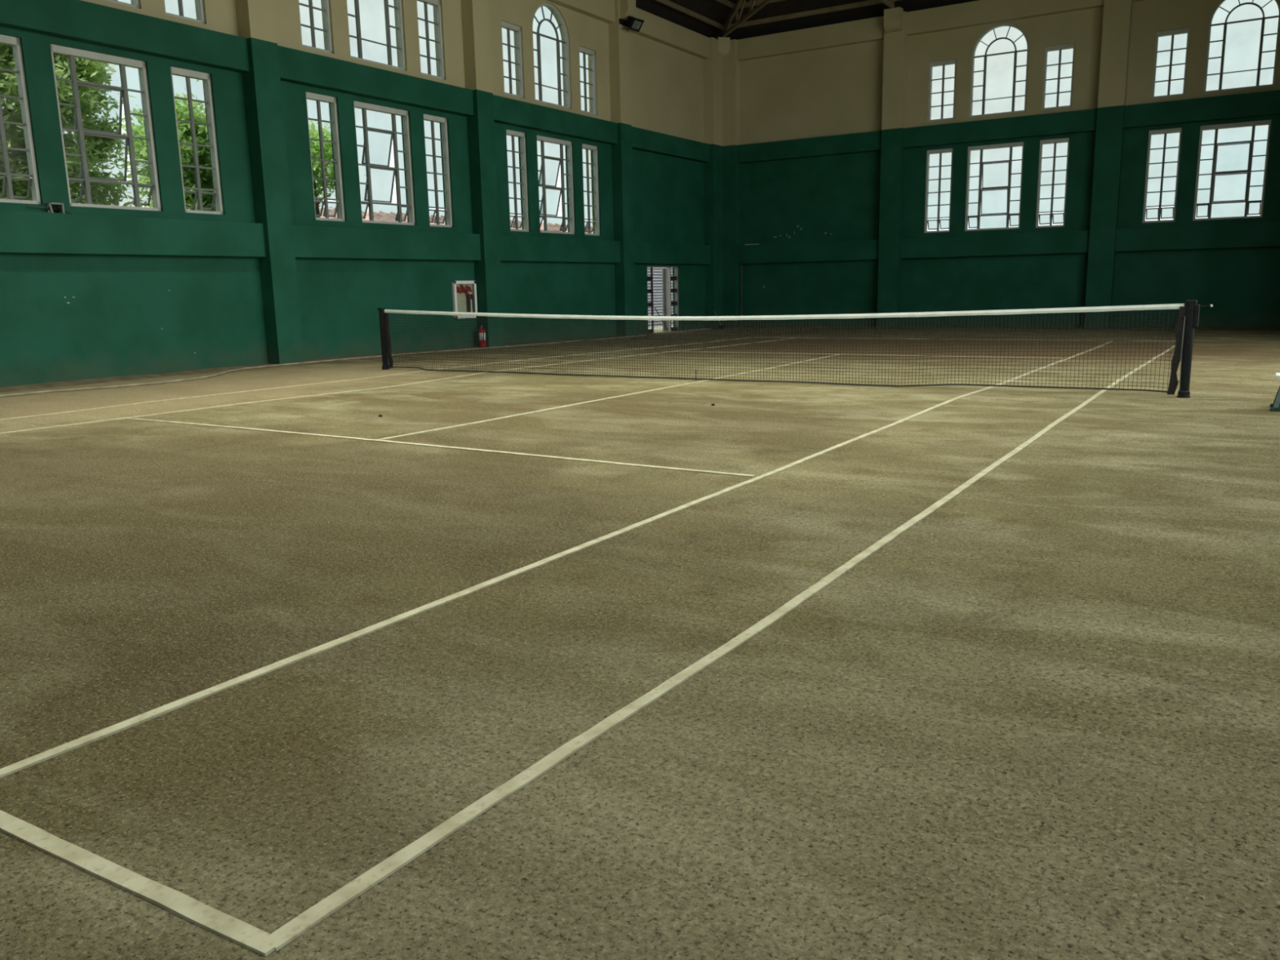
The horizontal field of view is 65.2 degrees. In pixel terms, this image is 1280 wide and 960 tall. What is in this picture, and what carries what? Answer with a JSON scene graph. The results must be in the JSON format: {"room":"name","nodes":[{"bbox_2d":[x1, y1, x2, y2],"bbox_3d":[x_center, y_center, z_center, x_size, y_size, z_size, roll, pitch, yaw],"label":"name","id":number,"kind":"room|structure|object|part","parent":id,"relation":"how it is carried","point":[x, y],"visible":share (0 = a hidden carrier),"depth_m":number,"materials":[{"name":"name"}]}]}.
{"room":"sports hall","nodes":[
{"label":"sports hall","id":0,"kind":"room"},
{"bbox_2d":[0,0,740,386],"bbox_3d":[-7.214,-6.816,18.829,1.110,9.700,39.200,6,13,31],"label":"wall","id":1,"kind":"structure","parent":0,"point":[89,292],"depth_m":21.11,"materials":[{"name":"green paint"}]},
{"bbox_2d":[0,34,40,204],"bbox_3d":[-9.912,-5.566,15.491,0.239,2.500,0.820,6,13,31],"label":"window","id":2,"kind":"structure","parent":1,"relation":"in","point":[33,183],"depth_m":15.66,"materials":[{"name":"paint"}]},
{"bbox_3d":[-10.025,-4.558,15.545,0.159,0.308,0.327,6,13,31],"label":"sash","id":3,"kind":"part","parent":2,"relation":"part of","materials":[{"name":"metal"}]},
{"bbox_3d":[-9.827,-4.622,15.857,0.159,0.308,0.327,6,13,31],"label":"sash","id":4,"kind":"part","parent":2,"relation":"part of","materials":[{"name":"metal"}]},
{"bbox_2d":[26,202,74,213],"bbox_3d":[-9.402,-4.347,16.027,0.150,0.167,0.704,6,13,31],"label":"wall bracket","id":5,"kind":"object","parent":1,"relation":"on","point":[60,209],"visible":0.82,"depth_m":16.03,"materials":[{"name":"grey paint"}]},
{"bbox_3d":[-9.381,-4.352,16.050,0.140,0.167,0.234,6,13,31],"label":"bracket frame","id":6,"kind":"part","parent":5,"relation":"part of","materials":[{"name":"grey paint"}]},
{"bbox_2d":[49,44,161,211],"bbox_3d":[-9.058,-5.854,16.891,0.298,2.500,1.640,6,13,31],"label":"window","id":7,"kind":"structure","parent":1,"relation":"in","point":[70,52],"depth_m":16.99,"materials":[{"name":"paint"}]},
{"bbox_3d":[-9.381,-4.788,16.580,0.184,0.336,0.299,6,13,31],"label":"sash","id":8,"kind":"part","parent":7,"relation":"part of","materials":[{"name":"metal"}]},
{"bbox_3d":[-9.100,-6.229,16.840,0.218,0.713,0.796,6,13,31],"label":"sash","id":9,"kind":"part","parent":7,"relation":"part of","materials":[{"name":"metal"}]},
{"bbox_3d":[-9.084,-5.464,16.988,0.218,0.713,0.796,6,13,31],"label":"sash","id":10,"kind":"part","parent":7,"relation":"part of","materials":[{"name":"glass"}]},
{"bbox_3d":[-8.735,-4.998,17.597,0.184,0.336,0.299,6,13,31],"label":"sash","id":11,"kind":"part","parent":7,"relation":"part of","materials":[{"name":"metal"}]},
{"bbox_2d":[104,0,139,8],"bbox_3d":[-9.056,-9.151,16.211,0.130,2.550,1.640,6,13,31],"label":"window","id":12,"kind":"structure","parent":1,"relation":"in","point":[135,3],"depth_m":16.97,"materials":[{"name":"paint"}]},
{"bbox_2d":[163,0,204,23],"bbox_3d":[-8.168,-9.033,17.673,0.130,1.730,0.820,6,13,31],"label":"window","id":13,"kind":"structure","parent":1,"relation":"in","point":[199,3],"depth_m":18.02,"materials":[{"name":"metal"}]},
{"bbox_2d":[170,66,223,214],"bbox_3d":[-8.154,-6.137,18.261,0.239,2.500,0.820,6,13,31],"label":"window","id":14,"kind":"structure","parent":1,"relation":"in","point":[188,74],"depth_m":18.35,"materials":[{"name":"metal"}]},
{"bbox_3d":[-8.266,-5.128,18.314,0.159,0.308,0.327,6,13,31],"label":"sash","id":15,"kind":"part","parent":14,"relation":"part of","materials":[{"name":"metal"}]},
{"bbox_3d":[-8.068,-5.193,18.626,0.159,0.308,0.327,6,13,31],"label":"sash","id":16,"kind":"part","parent":14,"relation":"part of","materials":[{"name":"metal"}]},
{"bbox_2d":[298,0,332,53],"bbox_3d":[-6.610,-9.539,20.127,0.130,1.730,0.820,6,13,31],"label":"window","id":17,"kind":"structure","parent":1,"relation":"in","point":[325,9],"depth_m":20.39,"materials":[{"name":"metal"}]},
{"bbox_2d":[305,91,345,221],"bbox_3d":[-6.596,-6.642,20.714,0.239,2.500,0.820,6,13,31],"label":"window","id":18,"kind":"structure","parent":1,"relation":"in","point":[332,100],"depth_m":20.82,"materials":[{"name":"metal"}]},
{"bbox_3d":[-6.708,-5.634,20.768,0.159,0.308,0.327,6,13,31],"label":"sash","id":19,"kind":"part","parent":18,"relation":"part of","materials":[{"name":"glass"}]},
{"bbox_3d":[-6.510,-5.698,21.079,0.159,0.308,0.327,6,13,31],"label":"sash","id":20,"kind":"part","parent":18,"relation":"part of","materials":[{"name":"glass"}]},
{"bbox_2d":[346,0,405,70],"bbox_3d":[-5.739,-10.226,21.434,0.130,2.550,1.640,6,13,31],"label":"window","id":21,"kind":"structure","parent":1,"relation":"in","point":[397,6],"depth_m":21.89,"materials":[{"name":"metal"}]},
{"bbox_2d":[353,100,414,225],"bbox_3d":[-5.741,-6.930,22.114,0.298,2.500,1.640,6,13,31],"label":"window","id":22,"kind":"structure","parent":1,"relation":"in","point":[364,106],"depth_m":22.29,"materials":[{"name":"metal"}]},
{"bbox_3d":[-6.064,-5.864,21.803,0.184,0.336,0.299,6,13,31],"label":"sash","id":23,"kind":"part","parent":22,"relation":"part of","materials":[{"name":"glass"}]},
{"bbox_3d":[-5.783,-7.304,22.063,0.218,0.713,0.796,6,13,31],"label":"sash","id":24,"kind":"part","parent":22,"relation":"part of","materials":[{"name":"metal"}]},
{"bbox_3d":[-5.767,-6.540,22.211,0.218,0.713,0.796,6,13,31],"label":"sash","id":25,"kind":"part","parent":22,"relation":"part of","materials":[{"name":"metal"}]},
{"bbox_3d":[-5.418,-6.074,22.820,0.184,0.336,0.299,6,13,31],"label":"sash","id":26,"kind":"part","parent":22,"relation":"part of","materials":[{"name":"glass"}]},
{"bbox_2d":[417,0,444,79],"bbox_3d":[-4.851,-10.109,22.896,0.130,1.730,0.820,6,13,31],"label":"window","id":27,"kind":"structure","parent":1,"relation":"in","point":[436,3],"depth_m":23.05,"materials":[{"name":"metal"}]},
{"bbox_2d":[423,114,452,227],"bbox_3d":[-4.837,-7.212,23.483,0.239,2.500,0.820,6,13,31],"label":"window","id":28,"kind":"structure","parent":1,"relation":"in","point":[433,119],"depth_m":23.60,"materials":[{"name":"metal"}]},
{"bbox_3d":[-4.949,-6.204,23.537,0.159,0.308,0.327,6,13,31],"label":"sash","id":29,"kind":"part","parent":28,"relation":"part of","materials":[{"name":"glass"}]},
{"bbox_3d":[-4.751,-6.268,23.849,0.159,0.308,0.327,6,13,31],"label":"sash","id":30,"kind":"part","parent":28,"relation":"part of","materials":[{"name":"glass"}]},
{"bbox_2d":[451,280,477,319],"bbox_3d":[-4.274,-4.404,24.444,0.078,0.900,0.800,6,13,31],"label":"upper cabinet","id":31,"kind":"object","parent":1,"relation":"attached to","point":[464,292],"visible":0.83,"depth_m":24.42,"materials":[{"name":"white metal"}]},
{"bbox_3d":[-4.304,-4.407,24.462,0.008,0.900,0.800,6,13,31],"label":"panel","id":32,"kind":"part","parent":31,"relation":"part of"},
{"bbox_3d":[-4.187,-4.323,24.646,0.012,0.480,0.240,6,13,31],"label":"valve plate","id":33,"kind":"part","parent":31,"relation":"part of","materials":[{"name":"metal"}]},
{"bbox_2d":[501,21,523,97],"bbox_3d":[-3.293,-10.614,25.349,0.130,1.730,0.820,6,13,31],"label":"window","id":34,"kind":"structure","parent":1,"relation":"in","point":[508,27],"depth_m":25.49,"materials":[{"name":"metal"}]},
{"bbox_2d":[506,128,528,231],"bbox_3d":[-3.279,-7.718,25.937,0.239,2.500,0.820,6,13,31],"label":"window","id":35,"kind":"structure","parent":1,"relation":"in","point":[508,132],"depth_m":26.07,"materials":[{"name":"metal"}]},
{"bbox_3d":[-3.391,-6.709,25.991,0.159,0.308,0.327,6,13,31],"label":"sash","id":36,"kind":"part","parent":35,"relation":"part of","materials":[{"name":"glass"}]},
{"bbox_3d":[-3.193,-6.773,26.302,0.159,0.308,0.327,6,13,31],"label":"sash","id":37,"kind":"part","parent":35,"relation":"part of","materials":[{"name":"glass"}]},
{"bbox_2d":[533,3,570,109],"bbox_3d":[-2.422,-11.302,26.657,0.130,2.550,1.640,6,13,31],"label":"window","id":38,"kind":"structure","parent":1,"relation":"in","point":[566,46],"depth_m":26.95,"materials":[{"name":"metal"}]},
{"bbox_2d":[536,134,574,234],"bbox_3d":[-2.424,-8.005,27.337,0.298,2.500,1.640,6,13,31],"label":"window","id":39,"kind":"structure","parent":1,"relation":"in","point":[542,139],"depth_m":27.55,"materials":[{"name":"metal"}]},
{"bbox_3d":[-2.466,-8.380,27.286,0.218,0.713,0.796,6,13,31],"label":"sash","id":40,"kind":"part","parent":39,"relation":"part of","materials":[{"name":"glass"}]},
{"bbox_3d":[-2.450,-7.615,27.434,0.218,0.713,0.796,6,13,31],"label":"sash","id":41,"kind":"part","parent":39,"relation":"part of","materials":[{"name":"glass"}]},
{"bbox_3d":[-2.101,-7.149,28.043,0.184,0.336,0.299,6,13,31],"label":"sash","id":42,"kind":"part","parent":39,"relation":"part of","materials":[{"name":"glass"}]},
{"bbox_2d":[579,46,596,115],"bbox_3d":[-1.534,-11.184,28.119,0.130,1.730,0.820,6,13,31],"label":"window","id":43,"kind":"structure","parent":1,"relation":"in","point":[585,51],"depth_m":28.28,"materials":[{"name":"metal"}]},
{"bbox_2d":[582,143,599,235],"bbox_3d":[-1.520,-8.288,28.706,0.239,2.500,0.820,6,13,31],"label":"window","id":44,"kind":"structure","parent":1,"relation":"in","point":[587,147],"depth_m":28.84,"materials":[{"name":"metal"}]},
{"bbox_3d":[-1.434,-7.344,29.072,0.159,0.308,0.327,6,13,31],"label":"sash","id":45,"kind":"part","parent":44,"relation":"part of","materials":[{"name":"glass"}]},
{"bbox_2d":[618,15,644,31],"bbox_3d":[-0.219,-12.997,28.522,0.570,0.391,0.520,6,13,31],"label":"floodlight","id":46,"kind":"object","parent":1,"relation":"attached to","point":[633,24],"visible":1,"depth_m":28.42,"materials":[{"name":"black paint"}]},
{"bbox_3d":[-0.092,-12.920,28.446,0.139,0.176,0.300,8,14,39],"label":"glass","id":47,"kind":"part","parent":46,"relation":"part of","materials":[{"name":"glass"}]},
{"bbox_2d":[647,265,679,333],"bbox_3d":[0.683,-5.885,32.594,0.140,2.120,2.080,6,13,31],"label":"door","id":48,"kind":"structure","parent":1,"relation":"in","point":[667,277],"depth_m":32.91,"materials":[{"name":"grey paint"}]},
{"bbox_2d":[647,266,653,333],"bbox_3d":[0.288,-5.728,31.957,0.040,2.070,0.450,6,13,31],"label":"grille","id":49,"kind":"object","parent":48,"relation":"attached to","point":[650,277],"depth_m":32.02,"materials":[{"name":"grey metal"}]},
{"bbox_2d":[670,267,677,330],"bbox_3d":[1.102,-5.992,33.238,0.040,2.070,0.430,6,13,31],"label":"grille","id":50,"kind":"object","parent":48,"relation":"attached to","point":[674,277],"depth_m":33.28,"materials":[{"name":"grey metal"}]},
{"bbox_2d":[0,325,1279,959],"bbox_3d":[0.840,-1.445,14.819,20.400,0.191,39.600,6,13,31],"label":"floor","id":51,"kind":"structure","parent":0,"point":[1040,720],"depth_m":3.81,"materials":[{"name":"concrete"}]},
{"bbox_2d":[0,809,275,956],"bbox_3d":[-5.413,0.545,5.014,10.952,0.020,0.080,6,13,32],"label":"baseline","id":52,"kind":"object","parent":51,"relation":"on","point":[240,932],"visible":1,"depth_m":2.36,"materials":[{"name":"white paint"}]},
{"bbox_2d":[0,334,646,397],"bbox_3d":[-5.592,-2.531,21.172,1.094,0.141,23.145,4,12,27],"label":"garden hose","id":53,"kind":"object","parent":51,"relation":"on","point":[276,365],"visible":0.88,"depth_m":17.68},
{"bbox_2d":[0,337,751,419],"bbox_3d":[-3.363,-1.990,18.238,0.176,0.129,25.034,6,13,31],"label":"far side doubles line","id":54,"kind":"object","parent":51,"relation":"on","point":[748,337],"visible":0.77,"depth_m":14.75,"materials":[{"name":"white paint"}]},
{"bbox_2d":[377,307,389,369],"bbox_3d":[-4.622,-2.536,18.063,0.140,1.120,0.140,6,13,31],"label":"net post","id":55,"kind":"object","parent":51,"relation":"on","point":[381,310],"visible":0.91,"depth_m":18.03,"materials":[{"name":"black metal"}]},
{"bbox_2d":[0,337,792,433],"bbox_3d":[-2.201,-1.854,17.408,0.354,0.129,25.234,6,13,31],"label":"far side singles line","id":56,"kind":"object","parent":51,"relation":"on","point":[788,338],"visible":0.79,"depth_m":13.37,"materials":[{"name":"white paint"}]},
{"bbox_2d":[124,417,755,477],"bbox_3d":[-2.540,-0.370,9.450,8.031,0.019,0.096,6,13,32],"label":"service line","id":57,"kind":"object","parent":51,"relation":"on","point":[174,422],"visible":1,"depth_m":8.75,"materials":[{"name":"white paint"}]},
{"bbox_2d":[478,325,485,346],"bbox_3d":[-3.909,-3.567,24.763,0.174,0.540,0.199,0,11,6],"label":"fire extinguisher","id":58,"kind":"object","parent":51,"relation":"on","point":[481,336],"visible":0.82,"depth_m":24.71,"materials":[{"name":"red metal"}]},
{"bbox_2d":[377,382,698,439],"bbox_3d":[-0.809,-0.892,11.974,0.075,0.019,6.108,6,13,32],"label":"center service line","id":59,"kind":"object","parent":51,"relation":"on","point":[431,430],"visible":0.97,"depth_m":11.21,"materials":[{"name":"white paint"}]},
{"bbox_2d":[0,341,1111,777],"bbox_3d":[4.387,-1.113,12.851,0.212,0.129,26.109,6,13,31],"label":"singles sideline","id":60,"kind":"object","parent":51,"relation":"on","point":[163,709],"visible":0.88,"depth_m":4.08,"materials":[{"name":"white paint"}]},
{"bbox_2d":[671,328,711,332],"bbox_3d":[1.766,-5.077,33.984,0.240,0.045,2.300,6,13,31],"label":"kerb","id":61,"kind":"object","parent":51,"relation":"on","point":[700,328],"visible":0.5,"depth_m":34.12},
{"bbox_2d":[261,345,1175,951],"bbox_3d":[5.478,-0.972,11.992,0.103,0.127,23.681,6,13,31],"label":"doubles sideline","id":62,"kind":"object","parent":51,"relation":"on","point":[299,925],"visible":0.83,"depth_m":3.00,"materials":[{"name":"white paint"}]},
{"bbox_2d":[713,311,724,328],"bbox_3d":[2.664,-5.518,34.524,0.411,0.628,0.343,6,13,31],"label":"broom","id":63,"kind":"object","parent":51,"relation":"on","point":[719,326],"visible":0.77,"depth_m":34.49,"materials":[{"name":"grey paint"}]},
{"bbox_2d":[697,354,839,382],"bbox_3d":[2.471,-1.975,17.382,0.111,0.073,6.732,5,12,28],"label":"far centre line","id":64,"kind":"object","parent":51,"relation":"on","point":[835,354],"visible":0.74,"depth_m":16.64,"materials":[{"name":"paint"}]},
{"bbox_2d":[676,351,1062,358],"bbox_3d":[4.248,-2.534,20.236,8.050,0.019,0.053,6,13,31],"label":"far service line","id":65,"kind":"object","parent":51,"relation":"on","point":[677,351],"visible":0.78,"depth_m":19.96,"materials":[{"name":"paint"}]},
{"bbox_2d":[764,337,1157,341],"bbox_3d":[7.857,-3.630,25.826,10.860,0.019,0.060,6,13,31],"label":"far baseline","id":66,"kind":"object","parent":51,"relation":"on","point":[764,337],"visible":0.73,"depth_m":25.57,"materials":[{"name":"paint"}]},
{"bbox_2d":[1176,299,1213,398],"bbox_3d":[6.290,-1.471,11.353,0.287,1.120,0.140,6,13,31],"label":"net post","id":67,"kind":"object","parent":51,"relation":"on","point":[1192,313],"visible":0.91,"depth_m":11.35,"materials":[{"name":"black metal"}]},
{"bbox_2d":[384,303,1186,394],"bbox_3d":[0.809,-2.002,14.725,12.678,1.074,0.077,6,13,31],"label":"net","id":68,"kind":"object","parent":67,"relation":"attached to","point":[1179,328],"visible":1,"depth_m":13.68,"materials":[{"name":"black fabric"}]},
{"bbox_3d":[0.822,-1.517,14.816,12.501,0.068,0.076,6,13,31],"label":"cord","id":69,"kind":"part","parent":68,"relation":"part of","materials":[{"name":"black fabric"}]},
{"bbox_2d":[1270,373,1279,411],"bbox_3d":[7.174,-0.854,9.957,1.520,0.360,0.500,6,13,31],"label":"bench","id":70,"kind":"object","parent":51,"relation":"on","point":[1275,406],"visible":1,"depth_m":10.18,"materials":[{"name":"white paint"}]},
{"bbox_3d":[6.672,-0.924,10.424,0.166,0.341,0.229,6,13,31],"label":"leg","id":71,"kind":"part","parent":70,"relation":"part of","materials":[{"name":"green metal"}]},
{"bbox_3d":[6.529,-0.877,10.199,0.166,0.341,0.229,6,13,31],"label":"leg","id":72,"kind":"part","parent":70,"relation":"part of","materials":[{"name":"green metal"}]},
{"bbox_2d":[635,0,978,39],"bbox_3d":[0.605,-12.694,12.652,21.500,4.414,40.800,6,13,31],"label":"ceiling","id":73,"kind":"structure","parent":0,"point":[737,20],"depth_m":31.81,"materials":[{"name":"black paint"}]},
{"bbox_2d":[736,0,1279,328],"bbox_3d":[10.846,-9.315,29.840,19.900,9.700,0.910,6,13,31],"label":"wall","id":74,"kind":"structure","parent":0,"point":[836,132],"depth_m":30.24,"materials":[{"name":"green paint"}]},
{"bbox_2d":[740,264,742,326],"bbox_3d":[3.557,-6.464,35.183,0.041,2.180,0.041,-9,13,-35],"label":"conduit pipe","id":75,"kind":"object","parent":74,"relation":"attached to","point":[740,264],"visible":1,"depth_m":35.15,"materials":[{"name":"green metal"}]},
{"bbox_2d":[924,147,953,232],"bbox_3d":[9.358,-9.008,31.263,0.820,2.500,0.239,6,13,31],"label":"window","id":76,"kind":"structure","parent":74,"relation":"in","point":[940,152],"depth_m":31.24,"materials":[{"name":"metal"}]},
{"bbox_3d":[9.240,-8.050,31.582,0.327,0.308,0.159,6,13,31],"label":"sash","id":77,"kind":"part","parent":76,"relation":"part of","materials":[{"name":"glass"}]},
{"bbox_3d":[9.559,-8.019,31.387,0.327,0.308,0.159,6,13,31],"label":"sash","id":78,"kind":"part","parent":76,"relation":"part of","materials":[{"name":"glass"}]},
{"bbox_2d":[928,58,956,121],"bbox_3d":[9.268,-11.899,30.658,0.820,1.730,0.130,6,13,31],"label":"window","id":79,"kind":"structure","parent":74,"relation":"in","point":[944,63],"depth_m":30.66,"materials":[{"name":"metal"}]},
{"bbox_2d":[964,142,1024,231],"bbox_3d":[10.769,-8.869,30.390,1.640,2.500,0.231,6,13,31],"label":"window","id":80,"kind":"structure","parent":74,"relation":"in","point":[1011,145],"depth_m":30.36,"materials":[{"name":"paint"}]},
{"bbox_3d":[10.291,-7.955,30.930,0.299,0.348,0.151,6,13,31],"label":"sash","id":81,"kind":"part","parent":80,"relation":"part of","materials":[{"name":"glass"}]},
{"bbox_3d":[10.787,-8.466,30.483,0.796,0.730,0.106,6,13,31],"label":"sash","id":82,"kind":"part","parent":80,"relation":"part of","materials":[{"name":"glass"}]},
{"bbox_3d":[10.771,-9.230,30.335,0.796,0.730,0.106,6,13,31],"label":"sash","id":83,"kind":"part","parent":80,"relation":"part of","materials":[{"name":"glass"}]},
{"bbox_3d":[11.330,-7.854,30.291,0.299,0.348,0.151,6,13,31],"label":"sash","id":84,"kind":"part","parent":80,"relation":"part of","materials":[{"name":"glass"}]},
{"bbox_2d":[968,23,1028,117],"bbox_3d":[10.674,-12.164,29.712,1.640,2.550,0.130,6,13,31],"label":"window","id":85,"kind":"structure","parent":74,"relation":"in","point":[992,28],"depth_m":29.70,"materials":[{"name":"metal"}]},
{"bbox_2d":[1035,137,1070,227],"bbox_3d":[12.185,-8.732,29.524,0.820,2.500,0.239,6,13,31],"label":"window","id":86,"kind":"structure","parent":74,"relation":"in","point":[1055,141],"depth_m":29.48,"materials":[{"name":"metal"}]},
{"bbox_3d":[12.067,-7.774,29.844,0.327,0.308,0.159,6,13,31],"label":"sash","id":87,"kind":"part","parent":86,"relation":"part of","materials":[{"name":"glass"}]},
{"bbox_3d":[12.386,-7.743,29.648,0.327,0.308,0.159,6,13,31],"label":"sash","id":88,"kind":"part","parent":86,"relation":"part of","materials":[{"name":"glass"}]},
{"bbox_2d":[1041,43,1075,110],"bbox_3d":[12.095,-11.623,28.920,0.820,1.730,0.130,6,13,31],"label":"window","id":89,"kind":"structure","parent":74,"relation":"in","point":[1060,47],"depth_m":28.90,"materials":[{"name":"metal"}]},
{"bbox_2d":[1142,127,1182,222],"bbox_3d":[14.621,-8.494,28.026,0.820,2.500,0.239,6,13,31],"label":"window","id":90,"kind":"structure","parent":74,"relation":"in","point":[1165,131],"depth_m":27.97,"materials":[{"name":"metal"}]},
{"bbox_3d":[14.503,-7.537,28.346,0.327,0.308,0.159,6,13,31],"label":"sash","id":91,"kind":"part","parent":90,"relation":"part of","materials":[{"name":"glass"}]},
{"bbox_3d":[14.822,-7.505,28.150,0.327,0.308,0.159,6,13,31],"label":"sash","id":92,"kind":"part","parent":90,"relation":"part of","materials":[{"name":"glass"}]},
{"bbox_2d":[1151,27,1190,98],"bbox_3d":[14.532,-11.385,27.422,0.820,1.730,0.130,6,13,31],"label":"window","id":93,"kind":"structure","parent":74,"relation":"in","point":[1170,33],"depth_m":27.39,"materials":[{"name":"metal"}]},
{"bbox_2d":[1192,120,1271,220],"bbox_3d":[16.032,-8.355,27.153,1.640,2.500,0.231,6,13,31],"label":"window","id":94,"kind":"structure","parent":74,"relation":"in","point":[1253,124],"depth_m":27.08,"materials":[{"name":"metal"}]},
{"bbox_3d":[15.555,-7.441,27.693,0.299,0.348,0.151,6,13,31],"label":"sash","id":95,"kind":"part","parent":94,"relation":"part of","materials":[{"name":"glass"}]},
{"bbox_3d":[16.050,-7.953,27.246,0.796,0.730,0.106,6,13,31],"label":"sash","id":96,"kind":"part","parent":94,"relation":"part of","materials":[{"name":"metal"}]},
{"bbox_3d":[16.034,-8.717,27.099,0.796,0.730,0.106,6,13,31],"label":"sash","id":97,"kind":"part","parent":94,"relation":"part of","materials":[{"name":"metal"}]},
{"bbox_3d":[16.593,-7.340,27.055,0.299,0.348,0.151,6,13,31],"label":"sash","id":98,"kind":"part","parent":94,"relation":"part of","materials":[{"name":"glass"}]},
{"bbox_2d":[1203,0,1279,93],"bbox_3d":[15.937,-11.650,26.475,1.640,2.550,0.130,6,13,31],"label":"window","id":99,"kind":"structure","parent":74,"relation":"in","point":[1221,2],"depth_m":26.50,"materials":[{"name":"metal"}]},
{"label":"outside","id":100,"kind":"structure","parent":0,"visible":0},
{"bbox_2d":[648,325,673,332],"bbox_3d":[0.844,-1.229,14.861,180.000,0.001,180.000,6,13,31],"label":"ground","id":101,"kind":"structure","parent":100,"point":[656,329],"depth_m":38.77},
{"bbox_2d":[0,44,140,206],"bbox_3d":[-13.391,-6.590,20.296,6.498,9.083,6.068,-9,13,-36],"label":"broadleaf tree","id":102,"kind":"object","parent":101,"relation":"on","point":[87,70],"visible":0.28,"depth_m":19.95,"materials":[{"name":"green plant"}]},
{"bbox_2d":[92,79,215,211],"bbox_3d":[-9.162,-5.279,20.963,2.754,6.091,3.615,9,15,42],"label":"broadleaf tree","id":103,"kind":"object","parent":101,"relation":"on","point":[184,128],"visible":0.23,"depth_m":20.02,"materials":[{"name":"green plant"}]},
{"bbox_2d":[308,118,366,217],"bbox_3d":[-8.494,-6.435,26.495,2.546,6.236,2.882,6,13,31],"label":"broadleaf tree","id":104,"kind":"object","parent":101,"relation":"on","point":[314,146],"visible":0.3,"depth_m":25.88,"materials":[{"name":"green plant"}]},
{"bbox_2d":[319,207,592,233],"bbox_3d":[-3.116,-8.929,43.614,4.780,4.304,33.720,6,13,31],"label":"building","id":105,"kind":"structure","parent":101,"relation":"on","point":[378,216],"depth_m":34.08,"materials":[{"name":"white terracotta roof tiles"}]},
{"bbox_2d":[586,54,593,233],"bbox_3d":[-1.000,-9.278,30.668,1.090,9.800,0.200,6,13,31],"label":"wall","id":106,"kind":"structure","parent":101,"relation":"on","point":[587,55],"depth_m":30.75,"materials":[{"name":"white paint"}]},
{"bbox_2d":[647,267,673,327],"bbox_3d":[0.018,-7.063,36.880,0.160,2.900,10.250,6,13,31],"label":"slatted screen","id":107,"kind":"object","parent":101,"relation":"on","point":[657,272],"visible":0.02,"depth_m":37.85,"materials":[{"name":"white paint"}]}
]}

